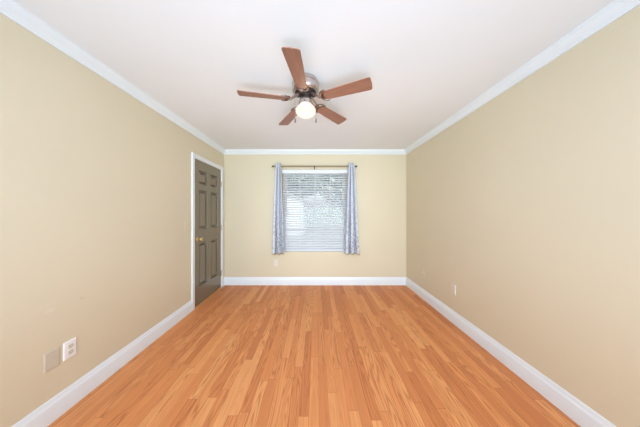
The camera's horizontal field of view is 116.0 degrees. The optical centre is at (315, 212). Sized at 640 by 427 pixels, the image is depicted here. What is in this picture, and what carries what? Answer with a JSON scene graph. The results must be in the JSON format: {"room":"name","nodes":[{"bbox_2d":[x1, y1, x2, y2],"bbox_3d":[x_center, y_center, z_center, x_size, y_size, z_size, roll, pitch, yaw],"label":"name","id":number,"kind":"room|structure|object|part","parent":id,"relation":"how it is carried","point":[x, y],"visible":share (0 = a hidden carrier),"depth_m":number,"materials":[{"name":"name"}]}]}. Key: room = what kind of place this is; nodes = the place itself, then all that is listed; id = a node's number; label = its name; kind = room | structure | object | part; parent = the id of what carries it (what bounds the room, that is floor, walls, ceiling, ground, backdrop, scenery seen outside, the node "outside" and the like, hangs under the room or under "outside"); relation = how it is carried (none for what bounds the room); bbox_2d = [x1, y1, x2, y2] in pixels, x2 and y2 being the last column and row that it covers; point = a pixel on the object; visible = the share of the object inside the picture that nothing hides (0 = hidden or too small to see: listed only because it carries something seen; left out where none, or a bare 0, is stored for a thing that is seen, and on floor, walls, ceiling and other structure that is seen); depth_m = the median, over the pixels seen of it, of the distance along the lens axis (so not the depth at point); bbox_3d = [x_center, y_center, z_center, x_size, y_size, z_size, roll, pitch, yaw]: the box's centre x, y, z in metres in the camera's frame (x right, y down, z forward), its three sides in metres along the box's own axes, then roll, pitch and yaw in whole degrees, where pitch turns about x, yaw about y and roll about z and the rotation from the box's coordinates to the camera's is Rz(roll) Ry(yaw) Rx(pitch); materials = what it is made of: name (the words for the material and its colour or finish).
{"room":"empty bedroom","nodes":[
{"label":"empty bedroom","id":0,"kind":"room"},
{"bbox_2d":[0,13,223,426],"bbox_3d":[-1.731,0.093,0.311,0.140,2.440,6.623,0,0,0],"label":"wall","id":1,"kind":"structure","parent":0,"point":[95,182],"depth_m":1.39,"materials":[{"name":"beige paint"}]},
{"bbox_2d":[44,346,59,373],"bbox_3d":[-1.657,0.928,1.259,0.007,0.120,0.076,0,0,0],"label":"blank plate","id":2,"kind":"object","parent":1,"relation":"attached to","point":[52,358],"visible":1,"depth_m":1.25,"materials":[{"name":"beige plastic"}]},
{"bbox_2d":[63,337,76,360],"bbox_3d":[-1.657,0.921,1.351,0.008,0.117,0.072,0,0,0],"label":"wall outlet","id":3,"kind":"object","parent":1,"relation":"attached to","point":[69,347],"visible":1,"depth_m":1.34,"materials":[{"name":"white plastic"}]},
{"bbox_2d":[0,0,225,153],"bbox_3d":[-1.633,-1.089,0.311,0.055,0.076,6.623,0,0,0],"label":"crown molding","id":4,"kind":"structure","parent":1,"relation":"attached to","point":[10,9],"depth_m":1.42,"materials":[{"name":"white wood"}]},
{"bbox_2d":[11,277,223,426],"bbox_3d":[-1.653,1.240,0.311,0.016,0.145,6.623,0,0,0],"label":"baseboard","id":5,"kind":"structure","parent":1,"relation":"attached to","point":[47,413],"depth_m":1.50,"materials":[{"name":"white wood"}]},
{"bbox_2d":[184,221,189,230],"bbox_3d":[-1.653,0.174,2.581,0.016,0.117,0.117,0,0,0],"label":"light switch","id":6,"kind":"object","parent":1,"relation":"attached to","point":[187,223],"visible":1,"depth_m":2.57,"materials":[{"name":"beige plastic"}]},
{"bbox_2d":[191,152,222,309],"bbox_3d":[-1.652,0.255,3.119,0.018,2.117,0.893,0,0,0],"label":"door frame","id":7,"kind":"structure","parent":1,"relation":"attached to","point":[193,155],"depth_m":2.72,"materials":[{"name":"white wood"}]},
{"bbox_2d":[195,159,221,306],"bbox_3d":[-1.647,0.280,3.122,0.110,2.046,0.778,0,0,0],"label":"door","id":8,"kind":"structure","parent":1,"relation":"in","point":[208,184],"depth_m":3.07,"materials":[{"name":"grey paint"}]},
{"bbox_2d":[14,0,613,148],"bbox_3d":[-0.010,-1.177,0.311,3.582,0.100,6.903,0,0,0],"label":"ceiling","id":9,"kind":"structure","parent":0,"point":[425,61],"depth_m":1.41,"materials":[{"name":"white paint"}]},
{"bbox_2d":[237,47,371,124],"bbox_3d":[-0.100,-0.943,1.680,1.061,0.368,1.047,0,0,0],"label":"ceiling fan","id":10,"kind":"object","parent":9,"relation":"hanging from","point":[305,86],"visible":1,"depth_m":1.61,"materials":[{"name":"brown wood"}]},
{"bbox_3d":[-0.438,-0.955,1.633,0.383,0.030,0.115,0,0,-12],"label":"blade","id":11,"kind":"part","parent":10,"relation":"part of","materials":[{"name":"brown wood"}]},
{"bbox_3d":[-0.263,-0.955,2.018,0.115,0.030,0.383,0,0,-29],"label":"blade","id":12,"kind":"part","parent":10,"relation":"part of","materials":[{"name":"brown wood"}]},
{"bbox_3d":[-0.126,-0.955,1.348,0.115,0.030,0.383,0,0,6],"label":"blade","id":13,"kind":"part","parent":10,"relation":"part of","materials":[{"name":"brown wood"}]},
{"bbox_3d":[-0.086,-0.863,1.705,0.172,0.105,0.172,0,0,0],"label":"globe","id":14,"kind":"part","parent":10,"relation":"part of","materials":[{"name":"white glass"}]},
{"bbox_3d":[0.157,-0.955,1.970,0.115,0.030,0.383,0,0,43],"label":"blade","id":15,"kind":"part","parent":10,"relation":"part of","materials":[{"name":"brown wood"}]},
{"bbox_3d":[0.242,-0.955,1.556,0.383,0.030,0.115,0,0,25],"label":"blade","id":16,"kind":"part","parent":10,"relation":"part of","materials":[{"name":"brown wood"}]},
{"bbox_2d":[48,285,580,426],"bbox_3d":[-0.010,1.353,0.311,3.582,0.080,6.903,0,0,0],"label":"floor","id":17,"kind":"structure","parent":0,"point":[245,355],"depth_m":1.63,"materials":[{"name":"brown wood"}]},
{"bbox_2d":[224,154,405,276],"bbox_3d":[-0.010,0.093,3.693,3.582,2.440,0.140,0,0,0],"label":"wall","id":18,"kind":"structure","parent":0,"point":[249,179],"depth_m":3.62,"materials":[{"name":"beige paint"}]},
{"bbox_2d":[272,166,356,168],"bbox_3d":[-0.020,-0.806,3.573,1.514,0.049,0.100,0,0,0],"label":"curtain rod","id":19,"kind":"object","parent":18,"relation":"attached to","point":[272,166],"visible":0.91,"depth_m":3.53,"materials":[{"name":"brown metal"}]},
{"bbox_2d":[272,163,283,254],"bbox_3d":[-0.668,-0.062,3.538,0.229,1.624,0.102,0,0,0],"label":"curtain","id":20,"kind":"object","parent":19,"relation":"hanging from","point":[278,238],"visible":1,"depth_m":3.51,"materials":[{"name":"grey fabric"}]},
{"bbox_3d":[-0.020,-0.816,3.538,1.444,0.022,0.023,0,0,0],"label":"rod","id":21,"kind":"part","parent":19,"relation":"part of","materials":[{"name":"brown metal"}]},
{"bbox_2d":[344,163,359,254],"bbox_3d":[0.637,-0.062,3.538,0.261,1.624,0.106,0,0,0],"label":"curtain","id":22,"kind":"object","parent":19,"relation":"hanging from","point":[351,246],"visible":1,"depth_m":3.51,"materials":[{"name":"grey fabric"}]},
{"bbox_2d":[224,277,405,284],"bbox_3d":[-0.010,1.240,3.615,3.302,0.145,0.016,0,0,0],"label":"baseboard","id":23,"kind":"structure","parent":18,"relation":"attached to","point":[227,280],"depth_m":3.61,"materials":[{"name":"white wood"}]},
{"bbox_2d":[224,149,405,153],"bbox_3d":[-0.010,-1.089,3.595,3.302,0.076,0.055,0,0,0],"label":"crown molding","id":24,"kind":"structure","parent":18,"relation":"attached to","point":[227,151],"depth_m":3.58,"materials":[{"name":"white wood"}]},
{"bbox_2d":[283,173,346,234],"bbox_3d":[-0.015,-0.033,3.743,1.190,1.492,0.040,0,0,0],"label":"window","id":25,"kind":"structure","parent":18,"relation":"in","point":[283,173],"depth_m":3.73,"materials":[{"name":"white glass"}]},
{"bbox_2d":[282,170,347,250],"bbox_3d":[-0.015,-0.034,3.651,1.184,1.485,0.090,0,0,0],"label":"window blind","id":26,"kind":"object","parent":25,"relation":"attached to","point":[291,242],"visible":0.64,"depth_m":3.66,"materials":[{"name":"white plastic"}]},
{"bbox_3d":[-0.015,0.701,3.668,1.174,0.016,0.052,0,0,0],"label":"rail","id":27,"kind":"part","parent":26,"relation":"part of","materials":[{"name":"white plastic"}]},
{"bbox_3d":[-0.015,-0.365,3.753,1.090,0.757,0.018,0,0,0],"label":"sash","id":28,"kind":"part","parent":25,"relation":"part of","materials":[{"name":"glass"}]},
{"bbox_3d":[-0.015,0.328,3.734,1.090,0.700,0.018,0,0,0],"label":"sash","id":29,"kind":"part","parent":25,"relation":"part of","materials":[{"name":"glass"}]},
{"bbox_2d":[406,5,639,426],"bbox_3d":[1.711,0.093,0.311,0.140,2.440,6.623,0,0,0],"label":"wall","id":30,"kind":"structure","parent":0,"point":[528,204],"depth_m":1.39,"materials":[{"name":"beige paint"}]},
{"bbox_2d":[451,283,455,294],"bbox_3d":[1.637,0.911,2.378,0.008,0.117,0.072,0,0,0],"label":"wall outlet","id":31,"kind":"object","parent":30,"relation":"attached to","point":[453,287],"visible":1,"depth_m":2.37,"materials":[{"name":"plastic"}]},
{"bbox_2d":[406,277,615,426],"bbox_3d":[1.633,1.240,0.311,0.016,0.145,6.623,0,0,0],"label":"baseboard","id":32,"kind":"structure","parent":30,"relation":"attached to","point":[580,413],"depth_m":1.55,"materials":[{"name":"white wood"}]},
{"bbox_2d":[405,0,639,153],"bbox_3d":[1.613,-1.089,0.311,0.055,0.076,6.623,0,0,0],"label":"crown molding","id":33,"kind":"structure","parent":30,"relation":"attached to","point":[616,9],"depth_m":1.39,"materials":[{"name":"white wood"}]},
{"label":"outside","id":34,"kind":"structure","parent":0,"visible":0},
{"bbox_2d":[304,227,342,234],"bbox_3d":[0.000,1.863,31.907,60.000,0.100,56.187,0,0,0],"label":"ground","id":35,"kind":"structure","parent":34,"point":[307,227],"depth_m":21.33,"materials":[{"name":"white"}]},
{"bbox_2d":[287,192,310,234],"bbox_3d":[-4.200,-0.427,19.500,7.200,4.480,7.600,0,0,0],"label":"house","id":36,"kind":"structure","parent":35,"relation":"on","point":[287,192],"depth_m":16.00,"materials":[{"name":"white"}]},
{"bbox_2d":[287,178,319,194],"bbox_3d":[-2.567,-3.878,28.092,9.160,11.387,9.459,0,0,0],"label":"leafy tree","id":37,"kind":"object","parent":35,"relation":"on","point":[287,178],"visible":0.07,"depth_m":26.48,"materials":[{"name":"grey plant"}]},
{"bbox_2d":[307,206,342,222],"bbox_3d":[-0.007,0.466,26.002,28.112,2.695,1.397,0,0,0],"label":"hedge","id":38,"kind":"object","parent":35,"relation":"on","point":[311,206],"visible":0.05,"depth_m":25.55,"materials":[{"name":"green plant"}]},
{"bbox_2d":[316,178,341,208],"bbox_3d":[1.858,-1.078,9.482,4.332,5.791,4.317,0,0,0],"label":"leafy tree","id":39,"kind":"object","parent":35,"relation":"on","point":[316,178],"visible":0.02,"depth_m":9.05,"materials":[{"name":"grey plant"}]}
]}

